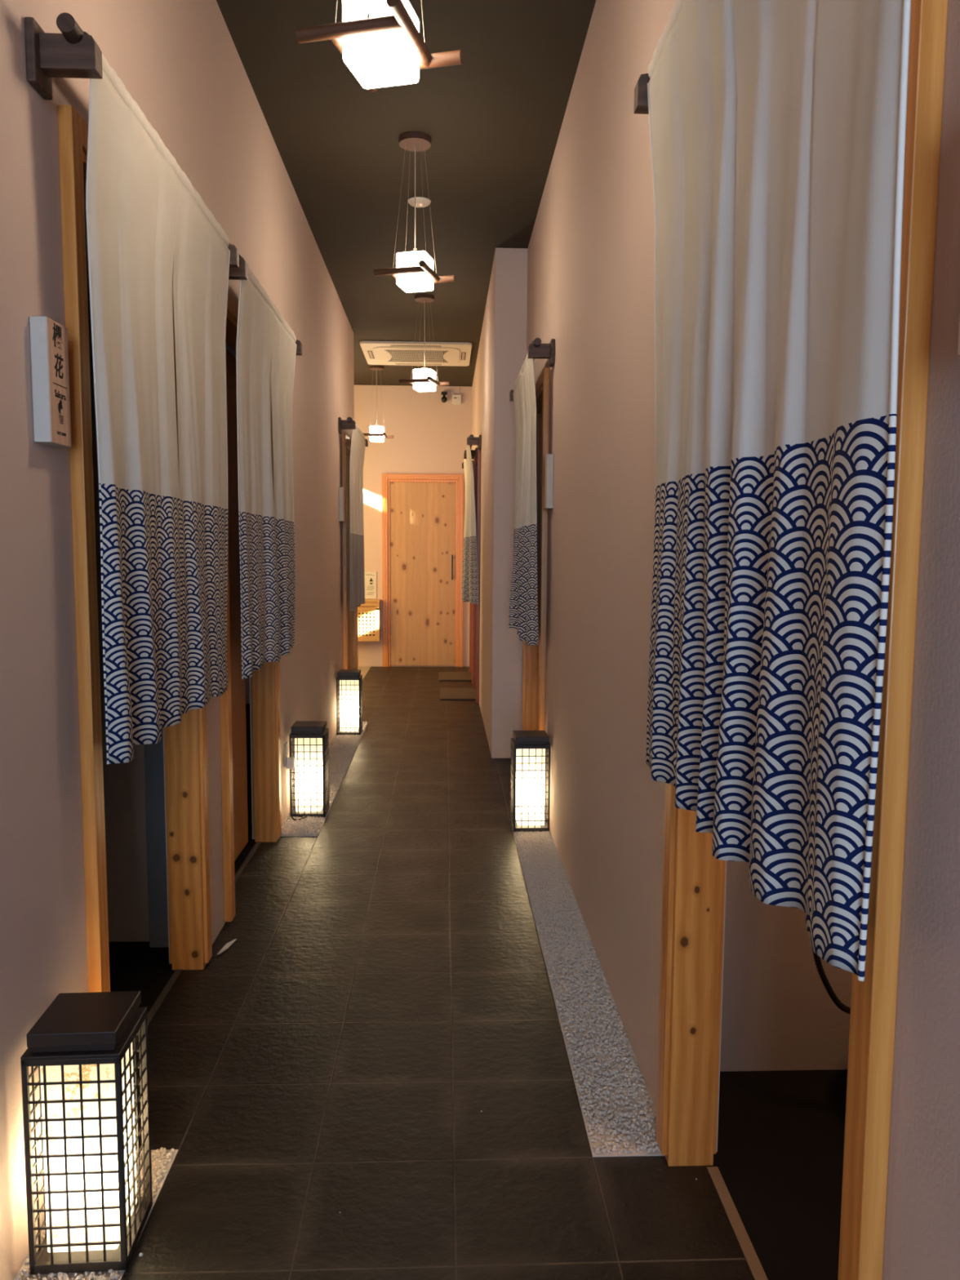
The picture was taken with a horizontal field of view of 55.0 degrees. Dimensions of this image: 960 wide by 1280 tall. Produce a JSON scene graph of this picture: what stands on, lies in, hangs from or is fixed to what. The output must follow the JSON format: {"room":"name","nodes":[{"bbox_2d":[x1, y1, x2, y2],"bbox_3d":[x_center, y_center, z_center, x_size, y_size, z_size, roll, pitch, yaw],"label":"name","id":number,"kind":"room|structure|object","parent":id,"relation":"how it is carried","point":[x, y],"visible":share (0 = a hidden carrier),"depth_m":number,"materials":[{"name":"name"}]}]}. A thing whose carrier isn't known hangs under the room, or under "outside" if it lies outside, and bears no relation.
{"room":"japanese restaurant corridor","nodes":[
{"label":"japanese restaurant corridor","id":0,"kind":"room"},
{"bbox_2d":[84,207,149,942],"bbox_3d":[-1.693,-0.550,2.922,1.443,3.100,0.080,0,5,-2],"label":"wall","id":1,"kind":"structure","parent":0,"point":[124,784],"depth_m":3.01,"materials":[{"name":"paint"}]},
{"bbox_2d":[143,728,168,947],"bbox_3d":[-1.027,-0.045,2.931,0.087,2.100,0.050,0,5,-2],"label":"wall panel","id":2,"kind":"object","parent":1,"relation":"attached to","point":[153,753],"visible":0.25,"depth_m":2.97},
{"bbox_2d":[0,0,354,1279],"bbox_3d":[-0.910,-0.519,2.644,0.100,3.100,10.430,0,5,-2],"label":"wall","id":3,"kind":"structure","parent":0,"point":[180,61],"depth_m":1.85,"materials":[{"name":"beige paint"}]},
{"bbox_2d":[29,315,71,447],"bbox_3d":[-0.807,-0.482,1.736,0.034,0.226,0.092,0,5,-2],"label":"name plaque","id":4,"kind":"object","parent":3,"relation":"attached to","point":[48,338],"visible":1,"depth_m":1.70,"materials":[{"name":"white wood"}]},
{"bbox_2d":[24,17,102,100],"bbox_3d":[-0.762,-1.069,1.701,0.118,0.110,0.076,0,5,-2],"label":"rod bracket","id":5,"kind":"object","parent":3,"relation":"attached to","point":[49,55],"visible":0.96,"depth_m":1.68,"materials":[{"name":"brown wood"}]},
{"bbox_2d":[56,12,230,248],"bbox_3d":[-0.763,-1.161,2.264,0.033,0.033,1.245,0,5,-2],"label":"curtain rod","id":6,"kind":"object","parent":5,"relation":"attached to","point":[66,23],"visible":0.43,"depth_m":1.65,"materials":[{"name":"brown wood"}]},
{"bbox_2d":[57,104,212,992],"bbox_3d":[-0.886,-0.017,2.358,0.128,2.155,0.919,0,5,-2],"label":"door frame","id":7,"kind":"structure","parent":3,"relation":"in","point":[185,743],"depth_m":1.94,"materials":[{"name":"brown wood"}]},
{"bbox_2d":[83,31,230,764],"bbox_3d":[-0.767,-0.494,2.355,0.052,1.401,1.152,0,5,-3],"label":"curtain","id":8,"kind":"object","parent":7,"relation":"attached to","point":[163,522],"visible":0.99,"depth_m":2.14,"materials":[{"name":"fabric"}]},
{"bbox_2d":[132,968,182,1048],"bbox_3d":[-0.912,1.055,2.448,0.019,0.003,0.820,0,5,-2],"label":"trim","id":9,"kind":"structure","parent":3,"relation":"attached to","point":[166,990],"depth_m":2.66,"materials":[{"name":"brown wood"}]},
{"bbox_2d":[228,244,239,267],"bbox_3d":[-0.807,-1.179,2.849,0.118,0.110,0.076,0,5,-2],"label":"rod bracket","id":10,"kind":"object","parent":3,"relation":"attached to","point":[234,254],"visible":0.27,"depth_m":2.83,"materials":[{"name":"brown wood"}]},
{"bbox_2d":[228,257,248,279],"bbox_3d":[-0.812,-1.191,2.974,0.118,0.110,0.076,0,5,-2],"label":"rod bracket","id":11,"kind":"object","parent":3,"relation":"attached to","point":[241,273],"visible":0.26,"depth_m":2.96,"materials":[{"name":"brown wood"}]},
{"bbox_2d":[235,841,261,882],"bbox_3d":[-0.966,0.938,3.676,0.019,0.003,0.890,0,5,-2],"label":"trim","id":12,"kind":"structure","parent":3,"relation":"attached to","point":[245,863],"depth_m":3.84,"materials":[{"name":"brown wood"}]},
{"bbox_2d":[219,293,281,921],"bbox_3d":[-0.949,-0.134,3.579,0.158,2.155,0.983,0,5,-2],"label":"door frame","id":13,"kind":"structure","parent":3,"relation":"in","point":[265,681],"depth_m":3.81,"materials":[{"name":"brown wood"}]},
{"bbox_2d":[235,254,297,679],"bbox_3d":[-0.815,-0.615,3.628,0.051,1.401,1.152,0,5,-2],"label":"curtain","id":14,"kind":"object","parent":13,"relation":"attached to","point":[265,341],"visible":0.98,"depth_m":3.48,"materials":[{"name":"fabric"}]},
{"bbox_2d":[284,741,288,767],"bbox_3d":[-0.928,0.547,4.422,0.010,0.110,0.075,0,5,-2],"label":"wall outlet","id":15,"kind":"object","parent":3,"relation":"attached to","point":[286,744],"visible":0.88,"depth_m":4.39,"materials":[{"name":"white plastic"}]},
{"bbox_2d":[295,339,302,355],"bbox_3d":[-0.857,-1.301,4.127,0.118,0.110,0.076,0,5,-2],"label":"rod bracket","id":16,"kind":"object","parent":3,"relation":"attached to","point":[299,347],"visible":0.32,"depth_m":4.11,"materials":[{"name":"brown wood"}]},
{"bbox_2d":[338,487,345,521],"bbox_3d":[-1.000,-0.980,6.673,0.032,0.242,0.100,0,5,-2],"label":"name plaque","id":17,"kind":"object","parent":3,"relation":"attached to","point":[341,490],"visible":1,"depth_m":6.63,"materials":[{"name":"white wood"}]},
{"bbox_2d":[337,417,355,434],"bbox_3d":[-0.955,-1.540,6.630,0.118,0.110,0.076,0,5,-2],"label":"rod bracket","id":18,"kind":"object","parent":3,"relation":"attached to","point":[343,424],"visible":0.98,"depth_m":6.61,"materials":[{"name":"brown wood"}]},
{"bbox_2d":[346,417,365,439],"bbox_3d":[-0.955,-1.629,7.168,0.033,0.033,1.195,0,5,-2],"label":"curtain rod","id":19,"kind":"object","parent":18,"relation":"attached to","point":[349,420],"visible":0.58,"depth_m":6.58,"materials":[{"name":"brown wood"}]},
{"bbox_2d":[342,433,358,669],"bbox_3d":[-1.081,-0.494,7.352,0.128,2.155,0.878,0,5,-2],"label":"door","id":20,"kind":"structure","parent":3,"relation":"in","point":[349,618],"depth_m":7.62,"materials":[{"name":"brown wood"}]},
{"bbox_2d":[349,417,365,611],"bbox_3d":[-0.957,-0.963,7.263,0.055,1.401,1.131,0,5,-2],"label":"curtain","id":21,"kind":"object","parent":20,"relation":"attached to","point":[357,441],"visible":0.99,"depth_m":7.14,"materials":[{"name":"fabric"}]},
{"bbox_2d":[364,439,368,446],"bbox_3d":[-0.998,-1.645,7.728,0.118,0.110,0.076,0,5,-2],"label":"rod bracket","id":22,"kind":"object","parent":3,"relation":"attached to","point":[366,440],"visible":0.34,"depth_m":7.71,"materials":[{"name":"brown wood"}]},
{"bbox_2d":[225,342,249,703],"bbox_3d":[-2.080,-1.010,7.714,1.843,3.100,0.100,0,5,-2],"label":"wall","id":23,"kind":"structure","parent":0,"point":[228,347],"depth_m":7.80,"materials":[{"name":"beige paint"}]},
{"bbox_2d":[216,0,595,386],"bbox_3d":[-0.590,-2.216,3.711,4.700,0.080,13.050,0,5,-2],"label":"ceiling","id":24,"kind":"structure","parent":0,"point":[493,120],"depth_m":4.10,"materials":[{"name":"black paint"}]},
{"bbox_2d":[363,364,393,442],"bbox_3d":[-1.019,-2.327,9.097,0.271,0.725,0.271,2,6,14],"label":"pendant lamp","id":25,"kind":"object","parent":24,"relation":"hanging from","point":[377,433],"visible":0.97,"depth_m":9.06,"materials":[{"name":"white"}]},
{"bbox_2d":[295,0,462,93],"bbox_3d":[-0.214,-1.628,1.998,0.273,0.760,0.273,3,6,29],"label":"pendant lamp","id":26,"kind":"object","parent":24,"relation":"hanging from","point":[381,43],"visible":1,"depth_m":1.97,"materials":[{"name":"white"}]},
{"bbox_2d":[373,131,455,292],"bbox_3d":[-0.288,-1.889,4.091,0.273,0.638,0.273,3,6,29],"label":"pendant lamp","id":27,"kind":"object","parent":24,"relation":"hanging from","point":[414,272],"visible":1,"depth_m":4.05,"materials":[{"name":"white"}]},
{"bbox_2d":[360,340,471,366],"bbox_3d":[-0.573,-2.608,8.440,0.973,0.035,0.930,0,5,-2],"label":"air conditioner","id":28,"kind":"object","parent":24,"relation":"attached to","point":[375,353],"visible":0.99,"depth_m":8.31,"materials":[{"name":"white plastic"}]},
{"bbox_2d":[367,351,374,359],"bbox_3d":[-0.994,-2.604,8.423,0.040,0.001,0.340,0,5,-2],"label":"outlet","id":29,"kind":"object","parent":28,"relation":"attached to","point":[371,354],"depth_m":8.43,"materials":[{"name":"plastic"}]},
{"bbox_2d":[385,350,446,362],"bbox_3d":[-0.572,-2.593,8.441,0.549,0.004,0.500,0,5,-2],"label":"grille","id":30,"kind":"object","parent":28,"relation":"attached to","point":[391,356],"depth_m":8.43,"materials":[{"name":"white plastic"}]},
{"bbox_2d":[391,345,441,346],"bbox_3d":[-0.558,-2.566,8.047,0.440,0.001,0.030,0,5,-2],"label":"outlet","id":31,"kind":"object","parent":28,"relation":"attached to","point":[391,345],"depth_m":8.05,"materials":[{"name":"white plastic"}]},
{"bbox_2d":[395,363,441,364],"bbox_3d":[-0.589,-2.641,8.833,0.440,0.001,0.030,0,5,-2],"label":"outlet","id":32,"kind":"object","parent":28,"relation":"attached to","point":[395,363],"depth_m":8.84,"materials":[{"name":"white plastic"}]},
{"bbox_2d":[461,351,466,359],"bbox_3d":[-0.152,-2.602,8.457,0.040,0.001,0.340,0,5,-2],"label":"outlet","id":33,"kind":"object","parent":28,"relation":"attached to","point":[463,353],"depth_m":8.44,"materials":[{"name":"plastic"}]},
{"bbox_2d":[407,196,431,207],"bbox_3d":[-0.315,-2.266,4.788,0.120,0.021,0.120,0,5,-2],"label":"ceiling detector","id":34,"kind":"object","parent":24,"relation":"attached to","point":[419,200],"visible":0.98,"depth_m":4.76,"materials":[{"name":"white plastic"}]},
{"bbox_2d":[399,293,449,391],"bbox_3d":[-0.397,-2.120,6.598,0.273,0.655,0.273,3,6,29],"label":"pendant lamp","id":35,"kind":"object","parent":24,"relation":"hanging from","point":[424,380],"visible":1,"depth_m":6.56,"materials":[{"name":"white"}]},
{"bbox_2d":[354,385,471,666],"bbox_3d":[-0.852,-1.248,10.303,4.700,3.100,0.100,0,5,-2],"label":"wall","id":36,"kind":"structure","parent":0,"point":[430,434],"depth_m":10.17,"materials":[{"name":"beige paint"}]},
{"bbox_2d":[357,599,380,641],"bbox_3d":[-1.355,-0.220,10.245,0.495,0.457,0.172,0,5,-2],"label":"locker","id":37,"kind":"object","parent":36,"relation":"attached to","point":[368,613],"visible":0.59,"depth_m":10.18,"materials":[{"name":"brown wood"}]},
{"bbox_2d":[364,572,376,598],"bbox_3d":[-1.232,-0.611,10.294,0.153,0.297,0.010,0,5,-2],"label":"notice","id":38,"kind":"object","parent":36,"relation":"attached to","point":[370,577],"visible":0.8,"depth_m":10.29,"materials":[{"name":"white paper"}]},
{"bbox_2d":[382,473,463,666],"bbox_3d":[-0.638,-0.767,10.297,0.900,2.145,0.060,0,5,-2],"label":"door","id":39,"kind":"structure","parent":36,"relation":"in","point":[423,514],"depth_m":10.29,"materials":[{"name":"brown wood"}]},
{"bbox_2d":[440,391,447,402],"bbox_3d":[-0.392,-2.655,10.094,0.066,0.114,0.083,0,5,-2],"label":"security camera","id":40,"kind":"object","parent":36,"relation":"attached to","point":[444,399],"visible":1,"depth_m":10.06,"materials":[{"name":"black plastic"}]},
{"bbox_2d":[452,386,461,404],"bbox_3d":[-0.255,-2.686,10.120,0.100,0.195,0.037,0,5,-2],"label":"router","id":41,"kind":"object","parent":36,"relation":"attached to","point":[456,398],"visible":1,"depth_m":10.11,"materials":[{"name":"white plastic"}]},
{"bbox_2d":[108,666,847,1279],"bbox_3d":[-0.611,0.935,4.011,4.700,0.050,12.850,0,5,-2],"label":"floor","id":42,"kind":"structure","parent":0,"point":[383,986],"depth_m":2.21,"materials":[{"name":"tile"}]},
{"bbox_2d":[13,1146,178,1279],"bbox_3d":[-0.733,1.123,1.687,0.188,0.016,0.600,0,5,-2],"label":"gravel","id":43,"kind":"object","parent":42,"relation":"on","point":[162,1159],"visible":0.14,"depth_m":1.77,"materials":[{"name":"grey gravel"}]},
{"bbox_2d":[20,991,152,1275],"bbox_3d":[-0.720,0.898,1.704,0.168,0.443,0.168,0,5,-4],"label":"lantern","id":44,"kind":"object","parent":43,"relation":"on","point":[81,1046],"visible":1,"depth_m":1.64,"materials":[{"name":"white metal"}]},
{"bbox_2d":[29,1066,47,1250],"bbox_3d":[-0.800,0.917,1.700,0.004,0.378,0.160,0,5,-4],"label":"grille","id":45,"kind":"object","parent":44,"relation":"attached to","point":[33,1237],"depth_m":1.64,"materials":[{"name":"brown metal"}]},
{"bbox_2d":[27,1064,119,1263],"bbox_3d":[-0.714,0.924,1.627,0.160,0.378,0.004,0,5,-4],"label":"grille","id":46,"kind":"object","parent":44,"relation":"attached to","point":[32,1229],"depth_m":1.63,"materials":[{"name":"brown metal"}]},
{"bbox_2d":[40,1042,137,1252],"bbox_3d":[-0.720,0.917,1.706,0.124,0.362,0.124,0,5,-4],"label":"diffuser","id":47,"kind":"object","parent":44,"relation":"attached to","point":[90,1091],"depth_m":1.65,"materials":[{"name":"paper"}]},
{"bbox_2d":[121,1028,149,1245],"bbox_3d":[-0.640,0.917,1.712,0.004,0.378,0.160,0,5,-4],"label":"grille","id":48,"kind":"object","parent":44,"relation":"attached to","point":[130,1237],"depth_m":1.71,"materials":[{"name":"brown metal"}]},
{"bbox_2d":[132,1032,145,1182],"bbox_3d":[-0.726,0.909,1.786,0.160,0.378,0.004,0,5,-4],"label":"grille","id":49,"kind":"object","parent":44,"relation":"attached to","point":[143,1034],"depth_m":1.78,"materials":[{"name":"brown metal"}]},
{"bbox_2d":[217,938,236,955],"bbox_3d":[-0.824,0.998,3.006,0.016,0.008,0.123,2,6,12],"label":"paper scrap","id":50,"kind":"object","parent":42,"relation":"on","point":[228,944],"visible":1,"depth_m":3.01,"materials":[{"name":"white paper"}]},
{"bbox_2d":[280,720,368,836],"bbox_3d":[-0.884,0.750,5.581,0.188,0.022,2.811,0,5,-2],"label":"gravel","id":51,"kind":"object","parent":42,"relation":"on","point":[342,749],"visible":0.64,"depth_m":5.26,"materials":[{"name":"grey gravel"}]},
{"bbox_2d":[286,757,307,820],"bbox_3d":[-0.876,0.712,4.410,0.093,0.296,0.064,0,5,-2],"label":"plug","id":52,"kind":"object","parent":51,"relation":"on","point":[290,761],"visible":1,"depth_m":4.39,"materials":[{"name":"white plastic"}]},
{"bbox_2d":[288,720,329,817],"bbox_3d":[-0.835,0.629,4.521,0.168,0.443,0.168,0,5,-2],"label":"lantern","id":53,"kind":"object","parent":51,"relation":"on","point":[310,739],"visible":0.94,"depth_m":4.46,"materials":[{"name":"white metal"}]},
{"bbox_2d":[291,737,295,809],"bbox_3d":[-0.915,0.647,4.520,0.004,0.378,0.160,0,5,-2],"label":"grille","id":54,"kind":"object","parent":53,"relation":"attached to","point":[293,751],"depth_m":4.50,"materials":[{"name":"brown metal"}]},
{"bbox_2d":[291,737,323,813],"bbox_3d":[-0.832,0.655,4.443,0.160,0.378,0.004,0,5,-2],"label":"grille","id":55,"kind":"object","parent":53,"relation":"attached to","point":[307,752],"depth_m":4.46,"materials":[{"name":"brown metal"}]},
{"bbox_2d":[294,737,323,811],"bbox_3d":[-0.835,0.648,4.523,0.124,0.362,0.124,0,5,-2],"label":"diffuser","id":56,"kind":"object","parent":53,"relation":"attached to","point":[308,752],"depth_m":4.46,"materials":[{"name":"paper"}]},
{"bbox_2d":[324,733,328,809],"bbox_3d":[-0.755,0.648,4.526,0.004,0.378,0.160,0,5,-2],"label":"grille","id":57,"kind":"object","parent":53,"relation":"attached to","point":[326,735],"depth_m":4.56,"materials":[{"name":"brown metal"}]},
{"bbox_2d":[336,669,362,735],"bbox_3d":[-0.923,0.438,6.520,0.168,0.443,0.168,0,5,-2],"label":"lantern","id":58,"kind":"object","parent":51,"relation":"on","point":[348,682],"visible":1,"depth_m":6.46,"materials":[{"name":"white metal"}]},
{"bbox_2d":[337,680,339,729],"bbox_3d":[-1.003,0.456,6.519,0.004,0.378,0.160,0,5,-2],"label":"grille","id":59,"kind":"object","parent":58,"relation":"attached to","point":[338,681],"depth_m":6.53,"materials":[{"name":"brown metal"}]},
{"bbox_2d":[337,680,359,732],"bbox_3d":[-0.920,0.464,6.442,0.160,0.378,0.004,0,5,-2],"label":"grille","id":60,"kind":"object","parent":58,"relation":"attached to","point":[348,694],"depth_m":6.45,"materials":[{"name":"brown metal"}]},
{"bbox_2d":[339,680,359,731],"bbox_3d":[-0.923,0.457,6.522,0.124,0.362,0.124,0,5,-2],"label":"diffuser","id":61,"kind":"object","parent":58,"relation":"attached to","point":[348,689],"depth_m":6.46,"materials":[{"name":"paper"}]},
{"bbox_2d":[360,678,362,729],"bbox_3d":[-0.843,0.457,6.525,0.004,0.378,0.160,0,5,-2],"label":"grille","id":62,"kind":"object","parent":58,"relation":"attached to","point":[361,679],"depth_m":6.55,"materials":[{"name":"brown metal"}]},
{"bbox_2d":[438,671,471,680],"bbox_3d":[-0.255,0.377,9.556,0.355,0.014,0.612,0,5,-2],"label":"floor mat","id":63,"kind":"object","parent":42,"relation":"on","point":[442,676],"visible":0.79,"depth_m":9.51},
{"bbox_2d":[439,688,475,700],"bbox_3d":[-0.199,0.490,8.373,0.335,0.014,0.632,0,5,-2],"label":"floor mat","id":64,"kind":"object","parent":42,"relation":"on","point":[446,694],"visible":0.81,"depth_m":8.31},
{"bbox_2d":[509,818,664,1156],"bbox_3d":[0.279,0.983,3.227,0.174,0.017,2.508,0,5,-2],"label":"gravel","id":65,"kind":"object","parent":42,"relation":"on","point":[620,1114],"visible":0.94,"depth_m":2.54,"materials":[{"name":"grey gravel"}]},
{"bbox_2d":[510,730,551,831],"bbox_3d":[0.234,0.656,4.314,0.168,0.443,0.168,0,5,-3],"label":"lantern","id":66,"kind":"object","parent":65,"relation":"on","point":[530,774],"visible":1,"depth_m":4.25,"materials":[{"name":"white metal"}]},
{"bbox_2d":[511,744,514,823],"bbox_3d":[0.154,0.674,4.311,0.004,0.378,0.160,0,5,-3],"label":"grille","id":67,"kind":"object","parent":66,"relation":"attached to","point":[512,745],"depth_m":4.32,"materials":[{"name":"brown metal"}]},
{"bbox_2d":[515,748,545,825],"bbox_3d":[0.234,0.674,4.316,0.124,0.362,0.124,0,5,-3],"label":"diffuser","id":68,"kind":"object","parent":66,"relation":"attached to","point":[530,762],"depth_m":4.25,"materials":[{"name":"paper"}]},
{"bbox_2d":[515,748,548,827],"bbox_3d":[0.238,0.682,4.236,0.160,0.378,0.004,0,5,-3],"label":"grille","id":69,"kind":"object","parent":66,"relation":"attached to","point":[531,770],"depth_m":4.25,"materials":[{"name":"black wood"}]},
{"bbox_2d":[544,748,548,823],"bbox_3d":[0.314,0.674,4.321,0.004,0.378,0.160,0,5,-3],"label":"grille","id":70,"kind":"object","parent":66,"relation":"attached to","point":[546,764],"depth_m":4.31,"materials":[{"name":"black wood"}]},
{"bbox_2d":[471,255,494,751],"bbox_3d":[0.041,-1.025,8.021,0.100,3.100,4.550,0,5,-2],"label":"wall","id":71,"kind":"structure","parent":0,"point":[482,387],"depth_m":6.70,"materials":[{"name":"beige paint"}]},
{"bbox_2d":[464,448,477,457],"bbox_3d":[-0.086,-1.714,8.521,0.118,0.110,0.076,0,5,-2],"label":"rod bracket","id":72,"kind":"object","parent":71,"relation":"attached to","point":[473,451],"visible":0.48,"depth_m":8.50,"materials":[{"name":"brown wood"}]},
{"bbox_2d":[469,461,474,684],"bbox_3d":[-0.026,-0.676,9.336,0.128,2.155,0.908,0,5,-2],"label":"door","id":73,"kind":"structure","parent":71,"relation":"in","point":[471,606],"depth_m":9.77,"materials":[{"name":"red wood"}]},
{"bbox_2d":[466,435,481,449],"bbox_3d":[-0.049,-1.623,7.562,0.118,0.110,0.076,0,5,-2],"label":"rod bracket","id":74,"kind":"object","parent":71,"relation":"attached to","point":[476,440],"visible":1,"depth_m":7.54,"materials":[{"name":"brown wood"}]},
{"bbox_2d":[472,447,480,703],"bbox_3d":[0.019,-0.566,8.182,0.128,2.155,0.868,0,5,-2],"label":"door","id":75,"kind":"structure","parent":71,"relation":"in","point":[476,641],"depth_m":7.80,"materials":[{"name":"red wood"}]},
{"bbox_2d":[462,434,478,604],"bbox_3d":[-0.101,-1.038,8.108,0.103,1.401,0.955,0,5,-5],"label":"curtain","id":76,"kind":"object","parent":75,"relation":"attached to","point":[469,562],"visible":0.98,"depth_m":7.93,"materials":[{"name":"fabric"}]},
{"bbox_2d":[490,248,527,758],"bbox_3d":[0.177,-0.804,5.711,0.192,3.100,0.100,0,5,-2],"label":"wall","id":77,"kind":"structure","parent":0,"point":[510,304],"depth_m":5.65,"materials":[{"name":"beige paint"}]},
{"bbox_2d":[526,0,959,1279],"bbox_3d":[0.478,-0.424,1.738,0.100,3.100,8.500,0,5,-2],"label":"wall","id":78,"kind":"structure","parent":0,"point":[591,248],"depth_m":2.37,"materials":[{"name":"beige paint"}]},
{"bbox_2d":[509,389,513,400],"bbox_3d":[0.230,-1.410,5.345,0.118,0.110,0.076,0,5,-2],"label":"rod bracket","id":79,"kind":"object","parent":78,"relation":"attached to","point":[511,393],"visible":0.27,"depth_m":5.33,"materials":[{"name":"brown wood"}]},
{"bbox_2d":[521,368,549,730],"bbox_3d":[0.355,-0.255,4.943,0.163,2.155,0.998,0,5,-2],"label":"door","id":80,"kind":"structure","parent":78,"relation":"in","point":[534,656],"depth_m":4.77,"materials":[{"name":"brown wood"}]},
{"bbox_2d":[509,339,537,644],"bbox_3d":[0.219,-0.724,4.834,0.085,1.401,1.222,0,5,-2],"label":"curtain","id":81,"kind":"object","parent":80,"relation":"attached to","point":[523,615],"visible":0.99,"depth_m":4.54,"materials":[{"name":"fabric"}]},
{"bbox_2d":[527,338,555,367],"bbox_3d":[0.276,-1.297,4.168,0.118,0.110,0.076,0,5,-2],"label":"rod bracket","id":82,"kind":"object","parent":78,"relation":"attached to","point":[544,351],"visible":0.98,"depth_m":4.15,"materials":[{"name":"brown wood"}]},
{"bbox_2d":[533,337,541,346],"bbox_3d":[0.233,-1.391,4.744,0.033,0.033,1.275,0,5,-2],"label":"curtain rod","id":83,"kind":"object","parent":82,"relation":"attached to","point":[537,341],"visible":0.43,"depth_m":4.11,"materials":[{"name":"brown wood"}]},
{"bbox_2d":[543,453,553,509],"bbox_3d":[0.314,-0.723,4.221,0.032,0.242,0.100,0,5,-2],"label":"name plaque","id":84,"kind":"object","parent":78,"relation":"attached to","point":[548,458],"visible":1,"depth_m":4.17,"materials":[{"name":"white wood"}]},
{"bbox_2d":[633,73,649,114],"bbox_3d":[0.367,-1.074,1.829,0.118,0.110,0.076,0,5,-2],"label":"rod bracket","id":85,"kind":"object","parent":78,"relation":"attached to","point":[641,101],"visible":0.32,"depth_m":1.81,"materials":[{"name":"brown wood"}]},
{"bbox_2d":[706,1166,768,1279],"bbox_3d":[0.505,1.151,1.542,0.023,0.003,0.810,0,5,-2],"label":"trim","id":86,"kind":"structure","parent":78,"relation":"attached to","point":[751,1257],"depth_m":1.77,"materials":[{"name":"brown wood"}]},
{"bbox_2d":[656,0,947,1279],"bbox_3d":[0.474,0.078,1.450,0.128,2.155,0.943,0,5,-2],"label":"door frame","id":87,"kind":"structure","parent":78,"relation":"in","point":[694,880],"depth_m":1.01,"materials":[{"name":"brown wood"}]},
{"bbox_2d":[957,315,959,355],"bbox_3d":[0.449,-0.371,0.771,0.032,0.242,0.100,0,5,-2],"label":"name plaque","id":88,"kind":"object","parent":78,"relation":"attached to","point":[958,345],"visible":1,"depth_m":0.83,"materials":[{"name":"brown wood"}]},
{"bbox_2d":[720,860,852,1071],"bbox_3d":[1.162,-0.466,2.223,1.305,3.100,0.080,0,5,-2],"label":"wall","id":89,"kind":"structure","parent":0,"point":[778,1013],"depth_m":2.29,"materials":[{"name":"paint"}]},
{"bbox_2d":[811,947,850,1014],"bbox_3d":[0.775,0.459,2.055,0.152,0.763,0.380,-2,6,-28],"label":"cable","id":90,"kind":"object","parent":89,"relation":"hanging from","point":[828,987],"visible":0.25,"depth_m":2.04,"materials":[{"name":"black plastic"}]},
{"bbox_3d":[-0.133,-1.816,9.183,0.033,0.033,1.095,0,5,-2],"label":"curtain rod","id":91,"kind":"object","parent":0,"visible":0},
{"bbox_2d":[463,458,466,498],"bbox_3d":[-0.141,-1.148,9.266,0.058,1.401,0.994,0,5,-2],"label":"curtain","id":92,"kind":"object","parent":91,"relation":"hanging from","point":[464,460],"visible":0.16,"depth_m":9.12,"materials":[{"name":"fabric"}]},
{"bbox_3d":[0.409,-0.972,0.766,0.118,0.110,0.076,0,5,-2],"label":"rod bracket","id":93,"kind":"object","parent":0,"visible":0},
{"bbox_3d":[0.368,-1.060,1.285,0.033,0.033,1.160,0,5,-2],"label":"curtain rod","id":94,"kind":"object","parent":93,"relation":"attached to","visible":0},
{"bbox_2d":[645,0,911,981],"bbox_3d":[0.365,-0.391,1.357,0.052,1.400,1.036,0,5,-2],"label":"curtain","id":95,"kind":"object","parent":94,"relation":"hanging from","point":[778,127],"visible":1,"depth_m":1.13,"materials":[{"name":"fabric"}]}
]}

